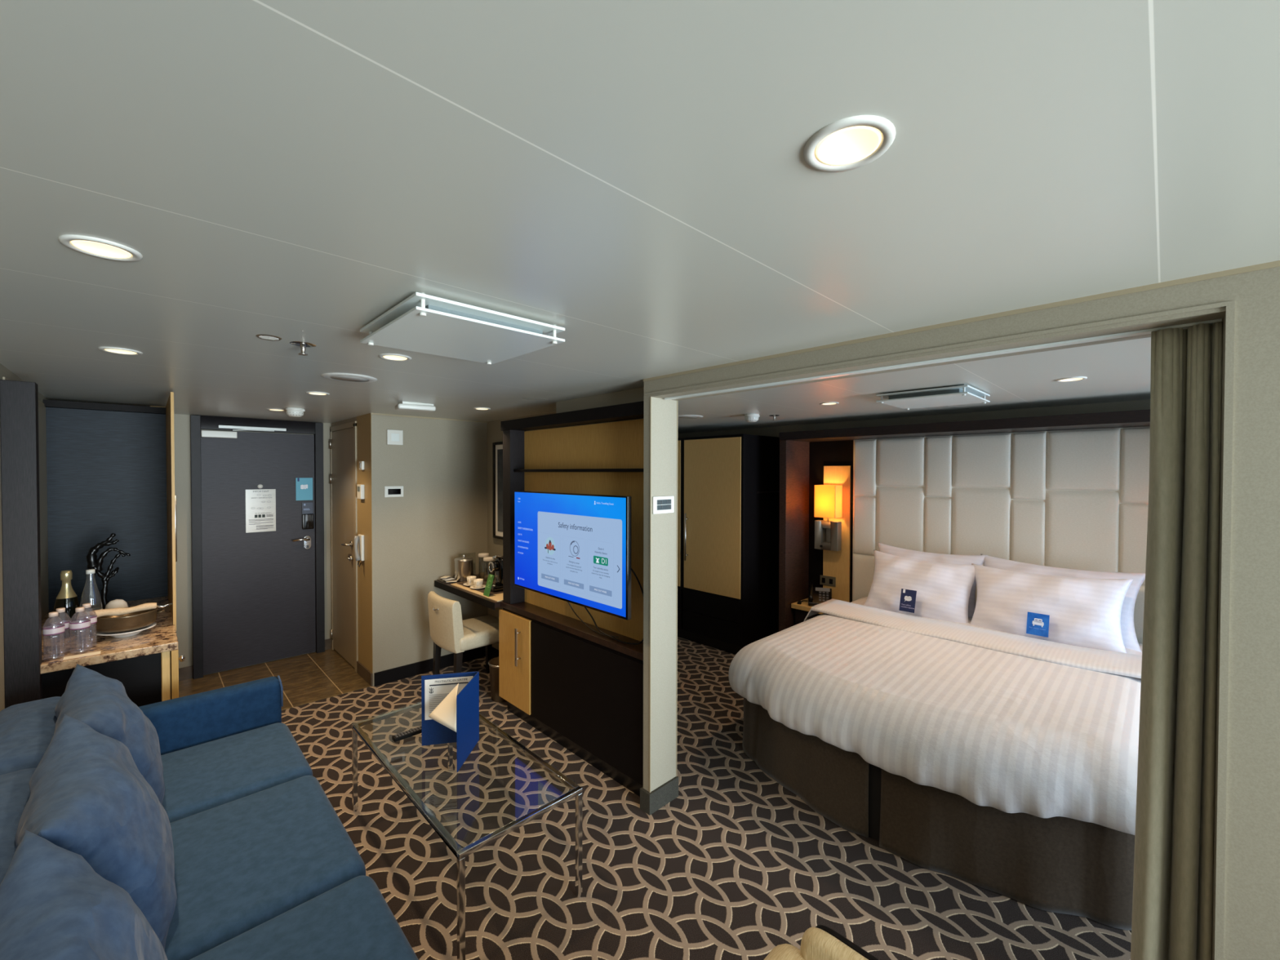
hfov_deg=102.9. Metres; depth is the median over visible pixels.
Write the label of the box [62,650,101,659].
paper slip
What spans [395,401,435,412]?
emergency light
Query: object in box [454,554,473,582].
ice bucket
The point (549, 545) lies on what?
picture
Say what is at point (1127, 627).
pillow
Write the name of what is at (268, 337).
inlet
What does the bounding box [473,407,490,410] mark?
recessed light
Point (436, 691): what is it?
letter
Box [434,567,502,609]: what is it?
desk
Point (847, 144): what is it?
recessed light
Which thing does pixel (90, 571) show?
water bottle
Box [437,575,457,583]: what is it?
stack
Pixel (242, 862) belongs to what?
seat cushion
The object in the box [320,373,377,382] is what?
ceiling speaker
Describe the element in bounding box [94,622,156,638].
dish
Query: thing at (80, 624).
water bottle
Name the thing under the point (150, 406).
panel
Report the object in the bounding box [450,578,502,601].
serving tray
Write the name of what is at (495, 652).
baseboard
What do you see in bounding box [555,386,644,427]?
wall
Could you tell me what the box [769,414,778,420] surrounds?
sprinkler
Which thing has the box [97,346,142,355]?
recessed light
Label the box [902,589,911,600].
picture
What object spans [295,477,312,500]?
card
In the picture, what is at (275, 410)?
recessed light
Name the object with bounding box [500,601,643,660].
countertop
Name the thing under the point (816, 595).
telephone
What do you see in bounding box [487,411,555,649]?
wall
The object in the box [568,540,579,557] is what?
picture
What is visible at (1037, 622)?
picture
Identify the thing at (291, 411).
smoke detector
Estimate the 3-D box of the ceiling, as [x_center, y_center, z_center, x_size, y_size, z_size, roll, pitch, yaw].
[0.600,-0.515,2.247,5.200,0.060,8.800,-1,1,-44]
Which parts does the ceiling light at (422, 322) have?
post, post, plate, post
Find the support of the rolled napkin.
on the bronze bowl
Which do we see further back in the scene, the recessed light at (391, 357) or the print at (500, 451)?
the print at (500, 451)
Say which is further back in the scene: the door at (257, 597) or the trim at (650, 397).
the door at (257, 597)
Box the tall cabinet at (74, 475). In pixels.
[0,377,185,708]
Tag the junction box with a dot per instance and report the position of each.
(393, 437)
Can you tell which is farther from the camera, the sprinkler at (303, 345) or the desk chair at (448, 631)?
the desk chair at (448, 631)
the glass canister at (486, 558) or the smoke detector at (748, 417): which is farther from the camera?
the glass canister at (486, 558)
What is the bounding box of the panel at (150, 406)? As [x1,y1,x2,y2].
[150,405,177,701]
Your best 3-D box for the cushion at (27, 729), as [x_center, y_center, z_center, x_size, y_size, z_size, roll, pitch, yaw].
[-2.140,1.105,1.770,0.225,0.525,0.675,-1,1,-44]
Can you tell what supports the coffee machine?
on the serving tray
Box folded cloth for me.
[105,599,128,608]
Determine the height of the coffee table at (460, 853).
0.431 m
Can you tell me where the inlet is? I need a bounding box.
[255,334,281,340]
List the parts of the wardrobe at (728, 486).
door, drawer, drawer, handle, frame, drawer, drawer, door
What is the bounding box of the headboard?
[852,426,1150,644]
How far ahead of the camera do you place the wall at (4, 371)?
2.12 m
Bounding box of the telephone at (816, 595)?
[808,581,831,605]
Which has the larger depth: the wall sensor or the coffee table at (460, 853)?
the wall sensor
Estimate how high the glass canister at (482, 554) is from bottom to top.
0.215 m
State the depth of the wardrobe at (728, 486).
4.74 m
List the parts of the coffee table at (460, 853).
leg, leg, leg, frame, leg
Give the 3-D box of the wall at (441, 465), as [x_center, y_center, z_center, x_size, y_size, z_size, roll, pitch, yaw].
[-2.118,0.526,4.747,1.075,2.100,1.290,-1,1,-44]
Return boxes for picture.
[492,441,502,539]
[546,542,554,550]
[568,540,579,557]
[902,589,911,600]
[1032,617,1044,626]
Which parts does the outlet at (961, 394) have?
plate, plate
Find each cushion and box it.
[0,696,61,775]
[0,768,35,884]
[0,829,168,959]
[15,714,177,951]
[53,663,164,804]
[160,722,312,822]
[164,775,365,959]
[189,875,418,959]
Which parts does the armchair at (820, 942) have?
armrest, backrest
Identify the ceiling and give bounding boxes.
[0,0,1279,433]
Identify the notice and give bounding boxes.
[245,488,275,533]
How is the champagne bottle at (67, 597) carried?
on the countertop at (162, 637)
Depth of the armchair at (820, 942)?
0.96 m
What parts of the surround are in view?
panel, wall panel, gold panel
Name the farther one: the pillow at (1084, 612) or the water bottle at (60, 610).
the pillow at (1084, 612)
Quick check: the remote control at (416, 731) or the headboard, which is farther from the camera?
the headboard
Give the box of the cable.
[567,568,643,644]
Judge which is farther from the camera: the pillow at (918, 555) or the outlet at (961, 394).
the pillow at (918, 555)
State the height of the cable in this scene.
0.473 m
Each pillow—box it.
[863,550,982,623]
[877,542,987,617]
[969,563,1133,653]
[980,553,1145,652]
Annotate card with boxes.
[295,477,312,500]
[302,502,312,514]
[483,573,494,596]
[898,588,916,613]
[1026,612,1049,637]
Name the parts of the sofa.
armrest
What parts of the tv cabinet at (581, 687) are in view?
post, door, handle, panel, drawer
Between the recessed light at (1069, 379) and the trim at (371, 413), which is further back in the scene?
the trim at (371, 413)
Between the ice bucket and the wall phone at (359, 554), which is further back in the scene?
the ice bucket
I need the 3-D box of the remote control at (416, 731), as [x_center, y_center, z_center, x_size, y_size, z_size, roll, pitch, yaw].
[-1.066,1.171,2.355,0.140,0.020,0.037,-1,1,-44]
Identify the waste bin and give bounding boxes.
[488,656,507,702]
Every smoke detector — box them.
[285,407,305,417]
[744,413,759,422]
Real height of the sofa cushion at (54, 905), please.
0.494 m
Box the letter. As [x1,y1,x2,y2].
[424,675,473,719]
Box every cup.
[462,575,475,586]
[470,578,485,589]
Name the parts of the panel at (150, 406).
pull handle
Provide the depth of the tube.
1.44 m
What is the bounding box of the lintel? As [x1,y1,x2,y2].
[644,275,1226,400]
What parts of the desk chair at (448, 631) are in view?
leg, backrest, leg, seat, leg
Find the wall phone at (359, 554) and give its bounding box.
[354,533,364,567]
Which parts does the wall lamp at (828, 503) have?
wall plate, lamp shade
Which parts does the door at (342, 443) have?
lever handle, lock knob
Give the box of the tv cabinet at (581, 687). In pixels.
[498,400,644,796]
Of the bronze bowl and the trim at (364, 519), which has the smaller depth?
the bronze bowl
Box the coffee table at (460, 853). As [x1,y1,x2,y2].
[351,702,582,959]
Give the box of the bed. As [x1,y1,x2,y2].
[728,596,1142,930]
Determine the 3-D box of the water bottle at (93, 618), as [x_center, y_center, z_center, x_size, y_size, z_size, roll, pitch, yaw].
[-2.650,0.698,2.445,0.067,0.210,0.067,-1,1,-44]
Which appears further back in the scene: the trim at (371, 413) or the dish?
the trim at (371, 413)
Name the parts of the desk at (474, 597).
rail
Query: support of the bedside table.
attached to the surround
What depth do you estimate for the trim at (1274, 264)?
1.40 m
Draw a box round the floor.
[178,636,1131,959]
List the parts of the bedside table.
drawer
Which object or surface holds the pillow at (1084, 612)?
on the bed
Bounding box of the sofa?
[0,675,418,959]
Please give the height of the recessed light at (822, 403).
0.005 m
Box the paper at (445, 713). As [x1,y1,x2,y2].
[428,683,458,732]
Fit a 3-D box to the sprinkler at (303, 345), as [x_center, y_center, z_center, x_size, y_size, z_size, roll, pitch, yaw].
[-1.195,-0.462,1.810,0.080,0.038,0.080,-1,1,-44]
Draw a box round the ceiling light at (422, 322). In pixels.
[360,292,564,364]
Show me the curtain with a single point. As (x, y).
(1172, 902)
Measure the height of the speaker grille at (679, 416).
0.004 m
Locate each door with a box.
[190,414,324,679]
[328,421,358,672]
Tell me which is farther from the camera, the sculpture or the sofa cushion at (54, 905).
the sculpture
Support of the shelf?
attached to the tv cabinet at (581, 687)
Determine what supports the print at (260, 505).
attached to the notice
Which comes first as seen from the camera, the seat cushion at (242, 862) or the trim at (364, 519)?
the seat cushion at (242, 862)
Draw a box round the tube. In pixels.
[425,304,542,334]
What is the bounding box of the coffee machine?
[488,555,502,591]
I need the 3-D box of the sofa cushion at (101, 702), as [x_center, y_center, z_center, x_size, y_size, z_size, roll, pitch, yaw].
[-1.906,0.962,1.837,0.663,0.490,0.272,1,1,42]
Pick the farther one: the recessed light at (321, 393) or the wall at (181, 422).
the wall at (181, 422)
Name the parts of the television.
content panel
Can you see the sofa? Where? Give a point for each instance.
(266, 868)
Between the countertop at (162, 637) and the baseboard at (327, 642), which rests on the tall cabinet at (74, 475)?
the countertop at (162, 637)
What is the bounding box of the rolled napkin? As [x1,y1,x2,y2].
[88,602,173,617]
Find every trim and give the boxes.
[356,413,373,673]
[370,413,487,422]
[643,260,1279,381]
[644,300,1235,959]
[648,396,677,792]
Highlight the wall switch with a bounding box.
[652,495,674,514]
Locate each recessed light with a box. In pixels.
[57,235,142,262]
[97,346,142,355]
[266,408,285,411]
[305,391,329,395]
[378,353,411,361]
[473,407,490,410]
[803,115,895,172]
[819,402,839,404]
[1055,376,1087,382]
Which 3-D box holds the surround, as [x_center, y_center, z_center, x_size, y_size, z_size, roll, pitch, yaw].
[2.408,0.600,3.554,0.445,2.000,2.972,-1,1,-44]
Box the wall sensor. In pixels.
[359,461,364,470]
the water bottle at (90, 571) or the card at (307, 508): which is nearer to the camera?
the water bottle at (90, 571)
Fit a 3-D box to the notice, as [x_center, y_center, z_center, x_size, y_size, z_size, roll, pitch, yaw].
[-3.236,0.261,4.355,0.208,0.363,0.005,-1,1,-44]
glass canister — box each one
[478,552,488,578]
[483,556,494,581]
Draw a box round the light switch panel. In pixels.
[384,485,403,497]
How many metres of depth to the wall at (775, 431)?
3.91 m
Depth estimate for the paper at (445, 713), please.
2.11 m
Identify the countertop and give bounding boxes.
[40,595,177,674]
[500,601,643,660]
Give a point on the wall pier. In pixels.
(664, 411)
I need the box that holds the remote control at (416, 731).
[391,725,422,742]
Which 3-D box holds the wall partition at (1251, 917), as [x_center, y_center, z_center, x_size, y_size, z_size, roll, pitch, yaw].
[2.465,0.598,0.110,0.200,2.100,3.110,-1,1,-44]
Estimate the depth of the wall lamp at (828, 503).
4.43 m
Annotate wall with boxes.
[0,363,48,711]
[173,413,331,675]
[331,414,487,686]
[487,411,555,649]
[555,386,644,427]
[677,399,1150,438]
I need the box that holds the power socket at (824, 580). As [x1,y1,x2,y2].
[820,574,835,586]
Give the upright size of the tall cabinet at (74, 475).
2.085 m
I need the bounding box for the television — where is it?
[514,490,631,620]
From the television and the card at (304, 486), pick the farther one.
the card at (304, 486)
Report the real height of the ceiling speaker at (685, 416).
0.007 m
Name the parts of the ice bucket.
lid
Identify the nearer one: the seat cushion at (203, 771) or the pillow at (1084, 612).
the seat cushion at (203, 771)
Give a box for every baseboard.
[178,665,192,680]
[324,638,331,649]
[356,660,373,686]
[373,645,485,686]
[491,646,498,658]
[640,776,678,815]
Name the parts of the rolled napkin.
cutlery handle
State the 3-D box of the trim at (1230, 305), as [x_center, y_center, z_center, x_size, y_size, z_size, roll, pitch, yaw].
[0.669,0.607,1.813,0.005,2.030,1.863,-1,1,-44]
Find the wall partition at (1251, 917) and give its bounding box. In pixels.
[1212,266,1279,959]
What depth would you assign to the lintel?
1.50 m
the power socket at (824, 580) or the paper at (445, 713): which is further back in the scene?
the power socket at (824, 580)
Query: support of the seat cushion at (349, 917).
on the sofa
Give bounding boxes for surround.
[778,408,1150,631]
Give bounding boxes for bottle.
[42,611,65,661]
[49,607,71,655]
[53,569,79,638]
[69,606,90,654]
[76,603,97,649]
[79,568,102,637]
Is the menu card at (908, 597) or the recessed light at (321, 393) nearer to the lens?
the recessed light at (321, 393)
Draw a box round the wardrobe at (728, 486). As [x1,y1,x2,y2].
[677,434,779,654]
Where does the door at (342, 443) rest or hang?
in the wall at (441, 465)
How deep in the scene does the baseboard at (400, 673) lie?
4.15 m
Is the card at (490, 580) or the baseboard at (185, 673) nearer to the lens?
the card at (490, 580)
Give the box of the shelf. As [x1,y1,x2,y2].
[513,468,643,471]
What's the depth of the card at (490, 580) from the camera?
3.69 m
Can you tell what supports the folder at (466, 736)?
on the coffee table at (460, 853)
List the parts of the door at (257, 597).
closer rail, closer arm, lever handle, handle plate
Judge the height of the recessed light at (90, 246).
0.005 m
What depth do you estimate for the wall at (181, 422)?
4.04 m
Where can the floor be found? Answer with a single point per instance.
(737, 865)
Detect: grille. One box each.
[330,375,368,381]
[679,416,697,417]
[888,388,963,399]
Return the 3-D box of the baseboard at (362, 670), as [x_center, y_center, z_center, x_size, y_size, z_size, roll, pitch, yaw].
[-2.189,1.536,4.053,0.012,0.100,0.370,-1,1,-44]
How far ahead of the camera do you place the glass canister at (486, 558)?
4.16 m
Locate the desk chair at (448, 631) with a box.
[427,591,498,675]
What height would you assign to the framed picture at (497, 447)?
0.827 m
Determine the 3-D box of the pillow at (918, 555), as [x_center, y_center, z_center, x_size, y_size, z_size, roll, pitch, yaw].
[2.107,0.746,3.779,0.235,0.482,0.749,-1,1,-40]
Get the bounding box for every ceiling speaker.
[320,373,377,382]
[677,414,702,418]
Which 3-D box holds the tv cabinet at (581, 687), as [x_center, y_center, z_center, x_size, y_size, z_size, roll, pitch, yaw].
[-0.439,0.602,3.060,0.178,2.000,1.440,-1,1,-44]
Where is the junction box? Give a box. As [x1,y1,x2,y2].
[386,429,403,444]
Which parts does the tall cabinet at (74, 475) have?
panel, panel, panel, rail, panel, niche panel, cabinet door, cabinet knob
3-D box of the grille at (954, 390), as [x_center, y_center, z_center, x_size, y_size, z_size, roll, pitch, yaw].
[1.667,-0.467,2.900,0.370,0.018,0.350,-1,1,-44]
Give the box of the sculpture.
[86,533,130,608]
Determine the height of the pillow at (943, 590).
0.467 m
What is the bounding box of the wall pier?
[643,396,676,791]
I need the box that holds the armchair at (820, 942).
[764,924,879,959]
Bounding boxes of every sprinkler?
[289,341,316,355]
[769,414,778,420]
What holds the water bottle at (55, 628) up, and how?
on the countertop at (162, 637)
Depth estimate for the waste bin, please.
3.65 m
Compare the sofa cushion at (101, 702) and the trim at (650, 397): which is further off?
the trim at (650, 397)
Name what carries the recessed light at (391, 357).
in the ceiling
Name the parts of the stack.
glass dish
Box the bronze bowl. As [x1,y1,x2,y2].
[93,606,164,633]
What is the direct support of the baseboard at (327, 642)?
attached to the wall at (181, 422)
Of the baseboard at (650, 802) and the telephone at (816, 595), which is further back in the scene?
the telephone at (816, 595)
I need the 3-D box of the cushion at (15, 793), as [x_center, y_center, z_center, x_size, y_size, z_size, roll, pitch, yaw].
[-1.656,1.113,1.271,0.225,0.525,0.705,-1,1,-44]
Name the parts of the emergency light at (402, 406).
mounting plate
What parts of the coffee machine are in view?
lever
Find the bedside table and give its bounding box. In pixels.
[791,598,823,625]
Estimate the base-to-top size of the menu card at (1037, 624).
0.123 m
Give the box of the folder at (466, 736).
[421,671,479,772]
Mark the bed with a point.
(1006, 764)
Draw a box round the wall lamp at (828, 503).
[813,484,842,551]
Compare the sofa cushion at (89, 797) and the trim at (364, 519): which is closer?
the sofa cushion at (89, 797)
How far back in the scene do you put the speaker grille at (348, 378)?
2.45 m
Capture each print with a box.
[248,493,273,529]
[497,448,502,532]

